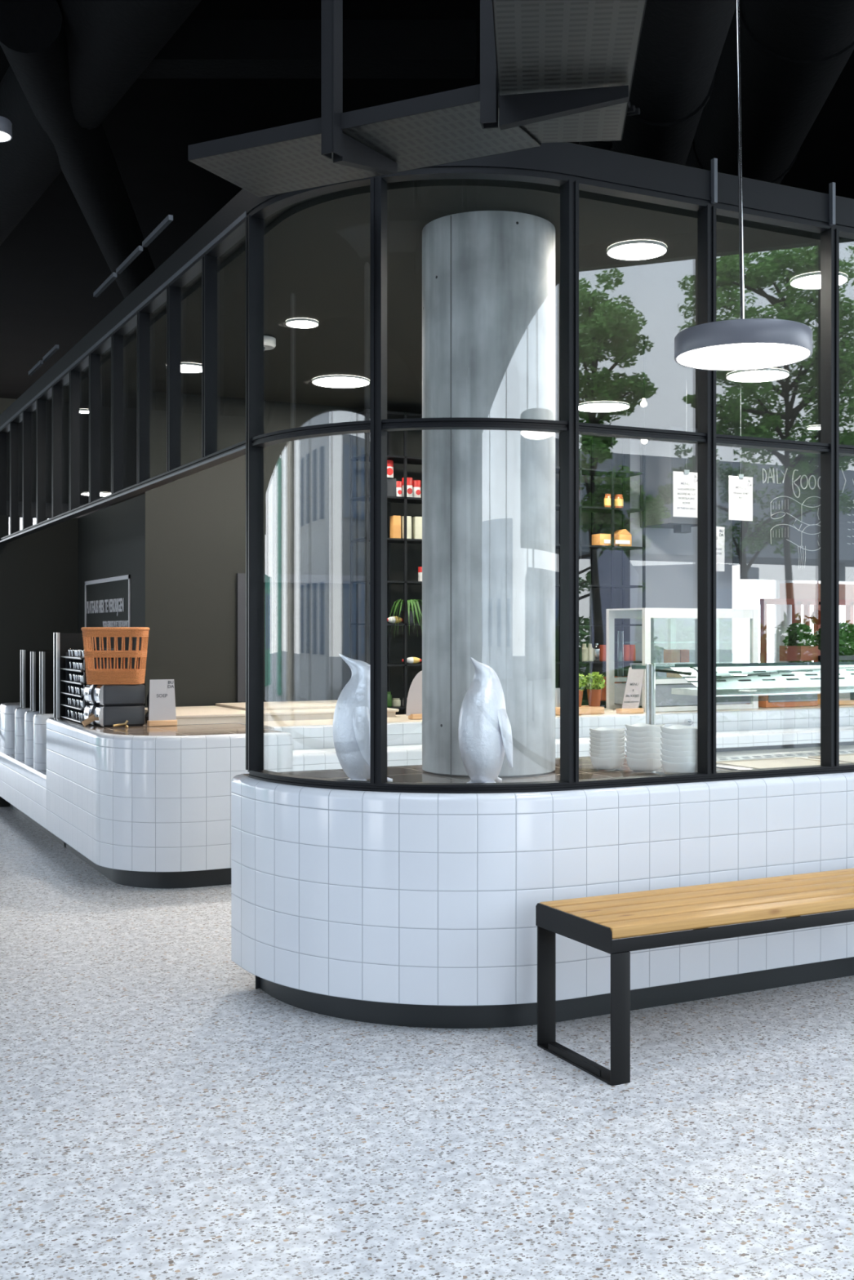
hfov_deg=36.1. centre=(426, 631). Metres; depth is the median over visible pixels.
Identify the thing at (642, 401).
bulb
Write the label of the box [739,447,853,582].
chalkboard
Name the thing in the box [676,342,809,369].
diffuser
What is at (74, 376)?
slat
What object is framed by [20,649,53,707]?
dispenser
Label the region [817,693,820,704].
carton
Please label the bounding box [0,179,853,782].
window frame
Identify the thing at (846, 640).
planter
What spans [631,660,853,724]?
display case
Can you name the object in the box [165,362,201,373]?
recessed light
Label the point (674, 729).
square bowl
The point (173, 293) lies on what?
slat
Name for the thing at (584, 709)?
wooden tray
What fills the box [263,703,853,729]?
countertop
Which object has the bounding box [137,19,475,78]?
ceiling beam
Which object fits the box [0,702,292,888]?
counter
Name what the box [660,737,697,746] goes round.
square bowl
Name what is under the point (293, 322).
recessed light
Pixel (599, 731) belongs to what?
square bowl
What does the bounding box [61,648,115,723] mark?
rack
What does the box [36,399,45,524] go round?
slat
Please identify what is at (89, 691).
napkin dispenser
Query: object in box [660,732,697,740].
square bowl
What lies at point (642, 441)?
bulb
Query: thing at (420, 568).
can
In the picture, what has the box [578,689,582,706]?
pot
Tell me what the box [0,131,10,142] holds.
diffuser
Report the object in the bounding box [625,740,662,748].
square bowl
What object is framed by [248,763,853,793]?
trim
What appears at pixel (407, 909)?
counter
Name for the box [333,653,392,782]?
sculpture
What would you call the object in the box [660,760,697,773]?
square bowl
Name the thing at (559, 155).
ceiling beam
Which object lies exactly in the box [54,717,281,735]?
countertop
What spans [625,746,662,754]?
square bowl
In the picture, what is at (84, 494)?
diffuser
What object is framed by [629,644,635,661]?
tin
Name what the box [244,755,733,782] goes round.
countertop
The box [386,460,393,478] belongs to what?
can
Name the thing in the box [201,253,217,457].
slat
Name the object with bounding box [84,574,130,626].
wall sign
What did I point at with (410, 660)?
squeeze bottle
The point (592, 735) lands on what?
square bowl
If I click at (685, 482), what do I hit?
menu sheet
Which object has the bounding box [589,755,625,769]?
square bowl
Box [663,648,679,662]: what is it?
juice carton
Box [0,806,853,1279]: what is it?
floor
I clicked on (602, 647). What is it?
tin
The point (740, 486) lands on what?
menu sheet
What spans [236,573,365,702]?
door
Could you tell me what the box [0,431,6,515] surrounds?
slat
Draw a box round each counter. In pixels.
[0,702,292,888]
[231,754,853,1028]
[263,703,853,771]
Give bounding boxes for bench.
[535,867,853,1085]
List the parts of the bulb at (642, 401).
cord, bulb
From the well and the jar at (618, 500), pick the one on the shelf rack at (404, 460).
the jar at (618, 500)
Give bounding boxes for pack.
[666,672,682,677]
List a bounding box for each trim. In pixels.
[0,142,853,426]
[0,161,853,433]
[0,211,247,430]
[0,445,245,542]
[80,178,853,386]
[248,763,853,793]
[711,158,835,226]
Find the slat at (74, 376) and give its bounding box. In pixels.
[69,369,79,511]
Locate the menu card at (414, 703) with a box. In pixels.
[406,671,422,719]
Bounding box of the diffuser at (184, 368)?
[181,364,201,373]
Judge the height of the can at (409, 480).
0.150 m
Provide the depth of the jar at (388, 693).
9.56 m
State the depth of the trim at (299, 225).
5.25 m
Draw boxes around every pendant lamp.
[0,115,12,142]
[674,0,812,370]
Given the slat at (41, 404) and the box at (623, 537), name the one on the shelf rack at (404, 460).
the box at (623, 537)
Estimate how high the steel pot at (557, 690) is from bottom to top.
0.130 m
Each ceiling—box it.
[0,0,853,399]
[6,142,853,505]
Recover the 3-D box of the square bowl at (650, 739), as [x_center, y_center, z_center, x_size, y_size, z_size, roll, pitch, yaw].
[0.901,0.457,5.420,0.140,0.058,0.140,0,0,39]
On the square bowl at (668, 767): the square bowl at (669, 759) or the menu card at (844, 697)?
the square bowl at (669, 759)
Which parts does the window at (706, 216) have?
pane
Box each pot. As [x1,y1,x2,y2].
[555,688,559,706]
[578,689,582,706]
[586,688,601,706]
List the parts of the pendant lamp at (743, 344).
rod, lamp shade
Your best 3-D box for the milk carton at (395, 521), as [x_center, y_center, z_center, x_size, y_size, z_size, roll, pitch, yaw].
[-0.232,-0.764,9.621,0.064,0.170,0.062,0,0,-27]
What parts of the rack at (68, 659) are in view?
rail, rail, rail, rail, rail, rail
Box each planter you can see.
[779,622,817,661]
[812,627,820,660]
[839,621,853,660]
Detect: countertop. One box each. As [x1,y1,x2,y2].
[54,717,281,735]
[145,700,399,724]
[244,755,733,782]
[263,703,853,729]
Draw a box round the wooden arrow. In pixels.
[81,714,94,726]
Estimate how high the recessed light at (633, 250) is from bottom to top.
0.014 m
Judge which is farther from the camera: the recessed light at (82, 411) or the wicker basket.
the recessed light at (82, 411)
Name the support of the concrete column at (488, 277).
on the counter at (407, 909)
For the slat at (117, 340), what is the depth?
7.25 m
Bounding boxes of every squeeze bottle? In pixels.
[386,616,403,623]
[401,657,422,663]
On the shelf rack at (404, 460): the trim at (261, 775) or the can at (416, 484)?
the can at (416, 484)
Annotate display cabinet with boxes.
[605,608,758,712]
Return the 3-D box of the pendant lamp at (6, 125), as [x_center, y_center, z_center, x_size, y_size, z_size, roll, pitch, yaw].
[-2.046,-3.050,6.200,0.160,1.414,0.160,0,0,-27]
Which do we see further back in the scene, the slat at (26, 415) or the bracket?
the slat at (26, 415)
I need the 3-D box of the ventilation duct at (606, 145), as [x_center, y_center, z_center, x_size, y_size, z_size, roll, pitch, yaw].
[0.958,-2.357,7.480,0.291,0.284,9.004,0,0,5]
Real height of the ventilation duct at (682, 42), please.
0.424 m
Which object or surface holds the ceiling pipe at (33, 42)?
attached to the ceiling beam at (199, 48)
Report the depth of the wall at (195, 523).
9.63 m
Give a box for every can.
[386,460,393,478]
[395,480,401,496]
[401,477,412,497]
[412,480,421,497]
[417,566,422,581]
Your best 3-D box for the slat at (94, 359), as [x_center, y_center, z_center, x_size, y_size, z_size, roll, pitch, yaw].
[-1.850,-1.206,7.534,0.056,0.882,0.590,0,0,-27]
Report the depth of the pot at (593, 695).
9.23 m
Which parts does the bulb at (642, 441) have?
bulb, cord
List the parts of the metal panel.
rail, rail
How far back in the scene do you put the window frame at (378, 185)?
4.75 m
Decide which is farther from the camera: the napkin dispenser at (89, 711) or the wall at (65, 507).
the wall at (65, 507)
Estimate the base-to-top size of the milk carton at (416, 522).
0.170 m
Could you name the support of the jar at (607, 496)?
on the shelf rack at (404, 460)
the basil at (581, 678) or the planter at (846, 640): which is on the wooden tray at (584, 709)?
the basil at (581, 678)
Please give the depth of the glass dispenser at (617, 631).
9.92 m
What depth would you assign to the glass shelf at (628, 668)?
9.63 m
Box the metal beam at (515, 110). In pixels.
[480,0,628,130]
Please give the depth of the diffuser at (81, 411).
9.89 m
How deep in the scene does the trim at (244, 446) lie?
6.66 m
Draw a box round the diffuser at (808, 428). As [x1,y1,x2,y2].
[807,426,820,429]
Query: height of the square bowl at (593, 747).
0.054 m
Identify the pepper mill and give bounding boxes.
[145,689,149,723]
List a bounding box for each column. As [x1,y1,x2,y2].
[422,210,555,777]
[773,579,795,661]
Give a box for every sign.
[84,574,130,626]
[146,679,177,726]
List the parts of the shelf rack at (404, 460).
frame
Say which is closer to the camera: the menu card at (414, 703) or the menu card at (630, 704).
the menu card at (414, 703)
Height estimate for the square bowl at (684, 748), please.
0.066 m
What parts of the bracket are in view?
drop rod, arm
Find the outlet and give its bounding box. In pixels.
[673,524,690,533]
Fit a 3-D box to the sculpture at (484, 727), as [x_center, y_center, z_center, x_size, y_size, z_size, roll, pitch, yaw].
[0.219,0.336,4.898,0.204,0.485,0.196,0,0,2]
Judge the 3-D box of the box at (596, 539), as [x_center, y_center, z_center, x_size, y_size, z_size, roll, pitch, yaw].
[1.393,-0.727,10.437,0.120,0.095,0.124,0,0,-27]
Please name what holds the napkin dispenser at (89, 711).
on the counter at (145, 806)
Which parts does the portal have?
post, post, post, post, post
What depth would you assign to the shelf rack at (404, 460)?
10.13 m
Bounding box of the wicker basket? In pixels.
[80,626,150,684]
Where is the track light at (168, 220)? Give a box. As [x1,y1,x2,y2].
[28,214,173,375]
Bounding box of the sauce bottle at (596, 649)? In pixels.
[593,643,599,661]
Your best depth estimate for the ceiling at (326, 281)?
7.47 m
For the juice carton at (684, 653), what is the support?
on the display cabinet
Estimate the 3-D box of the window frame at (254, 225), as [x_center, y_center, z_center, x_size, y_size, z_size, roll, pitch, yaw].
[-0.448,-0.548,4.988,0.721,2.197,0.087,0,0,43]
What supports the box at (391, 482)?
on the shelf rack at (404, 460)
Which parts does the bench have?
leg, plate, leg, seat frame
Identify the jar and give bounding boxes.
[386,691,391,706]
[391,697,400,706]
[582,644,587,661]
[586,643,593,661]
[604,493,610,507]
[613,494,622,507]
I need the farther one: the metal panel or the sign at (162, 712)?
the sign at (162, 712)
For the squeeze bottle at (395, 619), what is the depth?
9.55 m
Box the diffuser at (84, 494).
[81,493,110,496]
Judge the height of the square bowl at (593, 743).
0.054 m
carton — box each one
[390,515,400,537]
[400,515,411,538]
[411,516,422,538]
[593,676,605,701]
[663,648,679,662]
[676,648,688,662]
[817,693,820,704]
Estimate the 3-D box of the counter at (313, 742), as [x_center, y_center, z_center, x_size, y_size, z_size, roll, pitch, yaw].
[2.667,1.011,9.988,8.260,0.864,1.050,0,0,-27]
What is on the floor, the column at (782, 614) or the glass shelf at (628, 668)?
the column at (782, 614)
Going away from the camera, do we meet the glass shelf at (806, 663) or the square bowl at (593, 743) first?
the square bowl at (593, 743)
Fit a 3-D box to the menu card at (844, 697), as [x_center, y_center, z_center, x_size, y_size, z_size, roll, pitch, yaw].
[3.289,0.445,10.329,0.180,0.265,0.070,0,0,-27]
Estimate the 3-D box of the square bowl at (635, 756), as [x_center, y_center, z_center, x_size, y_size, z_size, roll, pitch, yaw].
[0.901,0.524,5.420,0.140,0.058,0.140,0,0,39]
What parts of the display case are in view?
post, arm, shelf rail, curved glass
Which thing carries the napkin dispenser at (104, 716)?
on the counter at (145, 806)
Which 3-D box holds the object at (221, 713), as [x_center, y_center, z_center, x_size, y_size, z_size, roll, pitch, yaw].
[-1.094,0.975,8.956,1.548,0.936,0.955,0,0,-27]
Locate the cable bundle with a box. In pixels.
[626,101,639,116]
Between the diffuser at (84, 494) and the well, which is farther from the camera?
the diffuser at (84, 494)
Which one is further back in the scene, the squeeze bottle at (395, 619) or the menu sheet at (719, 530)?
the squeeze bottle at (395, 619)
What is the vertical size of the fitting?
0.043 m
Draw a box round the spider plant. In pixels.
[386,599,422,635]
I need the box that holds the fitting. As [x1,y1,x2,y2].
[684,719,693,725]
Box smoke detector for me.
[263,334,275,351]
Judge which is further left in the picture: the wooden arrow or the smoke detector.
the wooden arrow
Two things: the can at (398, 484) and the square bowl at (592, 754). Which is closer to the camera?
the square bowl at (592, 754)
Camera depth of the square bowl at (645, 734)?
5.36 m
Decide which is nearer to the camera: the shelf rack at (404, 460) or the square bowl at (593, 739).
the square bowl at (593, 739)
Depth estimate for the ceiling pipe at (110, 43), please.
7.17 m
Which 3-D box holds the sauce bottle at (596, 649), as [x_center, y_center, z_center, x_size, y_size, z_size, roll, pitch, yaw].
[1.344,0.166,10.414,0.060,0.140,0.060,0,0,-27]
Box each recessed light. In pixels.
[80,408,88,413]
[80,491,111,496]
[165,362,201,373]
[285,318,318,328]
[311,374,369,387]
[578,400,629,412]
[606,240,666,260]
[725,368,789,382]
[790,271,848,288]
[806,425,820,430]
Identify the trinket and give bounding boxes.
[112,720,128,727]
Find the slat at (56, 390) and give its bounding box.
[52,385,62,517]
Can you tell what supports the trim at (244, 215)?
attached to the wall at (195, 523)
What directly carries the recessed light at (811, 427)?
in the ceiling at (326, 281)
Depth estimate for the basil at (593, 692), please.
9.23 m
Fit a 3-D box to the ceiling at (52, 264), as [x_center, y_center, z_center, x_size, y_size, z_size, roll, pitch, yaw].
[2.144,-3.907,1.302,23.000,0.300,43.600,0,0,-27]
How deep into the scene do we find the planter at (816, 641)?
14.98 m
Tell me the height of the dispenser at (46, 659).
0.437 m
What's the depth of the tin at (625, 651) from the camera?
10.52 m
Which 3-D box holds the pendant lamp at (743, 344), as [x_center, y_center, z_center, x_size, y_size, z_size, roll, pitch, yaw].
[0.987,-2.307,4.100,0.420,2.900,0.420,0,0,-27]
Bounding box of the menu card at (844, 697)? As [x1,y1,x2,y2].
[839,692,853,705]
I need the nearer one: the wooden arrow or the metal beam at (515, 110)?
the metal beam at (515, 110)
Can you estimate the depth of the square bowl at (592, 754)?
5.45 m
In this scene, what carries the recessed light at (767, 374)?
in the ceiling at (326, 281)
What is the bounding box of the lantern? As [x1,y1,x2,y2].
[809,581,820,625]
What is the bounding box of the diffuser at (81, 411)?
[80,410,88,413]
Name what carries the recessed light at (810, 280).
in the ceiling at (326, 281)
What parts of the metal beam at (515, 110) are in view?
drop rod, arm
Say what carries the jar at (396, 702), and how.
on the shelf rack at (404, 460)
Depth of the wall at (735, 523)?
20.70 m
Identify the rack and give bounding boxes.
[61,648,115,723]
[350,408,645,714]
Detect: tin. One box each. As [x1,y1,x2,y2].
[599,644,605,661]
[622,644,630,661]
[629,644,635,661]
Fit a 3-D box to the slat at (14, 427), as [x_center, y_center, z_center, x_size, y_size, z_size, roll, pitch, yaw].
[-3.124,-1.206,10.067,0.056,0.882,0.590,0,0,-27]
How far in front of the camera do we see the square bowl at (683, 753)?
5.13 m
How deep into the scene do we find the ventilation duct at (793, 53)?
6.26 m
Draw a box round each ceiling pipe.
[0,0,155,298]
[0,0,201,245]
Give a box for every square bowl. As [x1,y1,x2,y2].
[589,727,625,734]
[589,732,625,738]
[589,736,625,742]
[589,739,625,746]
[589,743,625,750]
[589,747,625,754]
[589,751,625,758]
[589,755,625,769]
[624,729,662,737]
[625,723,664,732]
[625,735,662,742]
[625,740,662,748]
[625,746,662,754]
[625,751,662,759]
[625,756,662,772]
[659,724,697,734]
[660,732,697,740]
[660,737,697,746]
[660,742,697,751]
[660,748,697,757]
[660,754,697,763]
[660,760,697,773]
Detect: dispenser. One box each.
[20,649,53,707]
[30,651,39,711]
[40,651,53,714]
[53,632,134,718]
[84,684,97,704]
[84,703,100,724]
[93,684,145,706]
[93,705,145,726]
[617,631,617,683]
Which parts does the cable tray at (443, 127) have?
rail, rail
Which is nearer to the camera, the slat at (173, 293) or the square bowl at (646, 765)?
the square bowl at (646, 765)
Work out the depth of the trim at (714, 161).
5.07 m
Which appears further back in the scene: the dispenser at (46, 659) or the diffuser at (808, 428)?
the diffuser at (808, 428)
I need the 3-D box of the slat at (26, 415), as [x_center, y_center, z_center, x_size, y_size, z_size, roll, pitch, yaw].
[-2.869,-1.206,9.560,0.056,0.882,0.590,0,0,-27]
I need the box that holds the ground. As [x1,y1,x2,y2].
[732,653,843,662]
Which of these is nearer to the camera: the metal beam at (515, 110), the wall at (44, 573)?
the metal beam at (515, 110)
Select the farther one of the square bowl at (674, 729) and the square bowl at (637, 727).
the square bowl at (637, 727)
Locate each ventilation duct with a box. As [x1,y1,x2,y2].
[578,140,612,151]
[609,0,735,165]
[684,0,853,184]
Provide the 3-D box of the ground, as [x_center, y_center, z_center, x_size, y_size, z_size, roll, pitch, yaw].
[0.000,1.473,0.000,140.000,0.001,140.000,0,0,-27]
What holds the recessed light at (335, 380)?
in the ceiling at (326, 281)
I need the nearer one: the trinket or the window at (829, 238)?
the window at (829, 238)
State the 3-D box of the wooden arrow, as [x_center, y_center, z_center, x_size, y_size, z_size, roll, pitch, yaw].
[-2.069,0.544,8.046,0.102,0.076,0.012,0,0,-38]
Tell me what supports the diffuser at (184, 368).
attached to the recessed light at (186, 367)
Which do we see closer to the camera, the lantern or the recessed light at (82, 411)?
the recessed light at (82, 411)
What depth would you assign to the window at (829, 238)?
5.36 m
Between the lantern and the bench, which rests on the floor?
the bench
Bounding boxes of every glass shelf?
[621,668,673,670]
[627,640,716,643]
[631,660,853,666]
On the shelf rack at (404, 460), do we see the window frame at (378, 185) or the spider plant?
the spider plant
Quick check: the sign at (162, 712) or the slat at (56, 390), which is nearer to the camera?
the sign at (162, 712)
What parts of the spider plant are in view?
pot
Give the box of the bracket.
[321,0,397,174]
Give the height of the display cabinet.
0.746 m
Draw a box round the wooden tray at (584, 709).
[555,705,604,715]
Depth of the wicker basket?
8.01 m
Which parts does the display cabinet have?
drawer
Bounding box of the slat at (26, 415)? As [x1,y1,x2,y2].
[22,411,31,528]
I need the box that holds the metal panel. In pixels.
[491,0,646,142]
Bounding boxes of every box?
[386,477,395,496]
[591,533,610,546]
[613,528,631,546]
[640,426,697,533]
[758,693,817,707]
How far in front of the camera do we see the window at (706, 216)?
5.07 m
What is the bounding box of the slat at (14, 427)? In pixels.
[9,421,18,534]
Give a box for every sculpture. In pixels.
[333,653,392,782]
[457,657,512,782]
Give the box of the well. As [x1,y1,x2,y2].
[715,741,853,769]
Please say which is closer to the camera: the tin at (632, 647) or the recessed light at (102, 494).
the tin at (632, 647)
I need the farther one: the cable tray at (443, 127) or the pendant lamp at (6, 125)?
the pendant lamp at (6, 125)
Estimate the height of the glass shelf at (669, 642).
0.008 m
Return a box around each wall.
[0,397,16,414]
[0,493,145,807]
[6,501,111,518]
[145,391,732,715]
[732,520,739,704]
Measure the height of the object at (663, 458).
0.848 m
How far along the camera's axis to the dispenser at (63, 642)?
8.80 m
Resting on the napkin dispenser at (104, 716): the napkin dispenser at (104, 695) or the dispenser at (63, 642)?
the napkin dispenser at (104, 695)
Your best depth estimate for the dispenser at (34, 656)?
9.57 m
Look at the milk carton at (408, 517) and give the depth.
9.64 m
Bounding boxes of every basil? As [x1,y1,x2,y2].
[578,673,585,706]
[584,671,605,706]
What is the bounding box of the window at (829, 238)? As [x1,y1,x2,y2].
[820,227,853,766]
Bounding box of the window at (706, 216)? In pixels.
[697,204,817,773]
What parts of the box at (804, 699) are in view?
panel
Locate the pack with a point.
(668, 674)
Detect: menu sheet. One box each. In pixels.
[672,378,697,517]
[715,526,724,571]
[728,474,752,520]
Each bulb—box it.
[640,334,647,444]
[640,344,646,407]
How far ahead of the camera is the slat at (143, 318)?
6.74 m
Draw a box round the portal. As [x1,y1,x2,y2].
[760,582,853,661]
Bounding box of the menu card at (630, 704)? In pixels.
[616,667,644,714]
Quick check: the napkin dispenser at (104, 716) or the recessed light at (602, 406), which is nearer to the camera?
the napkin dispenser at (104, 716)
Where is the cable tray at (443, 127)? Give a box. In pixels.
[187,84,541,197]
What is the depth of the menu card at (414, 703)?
8.64 m

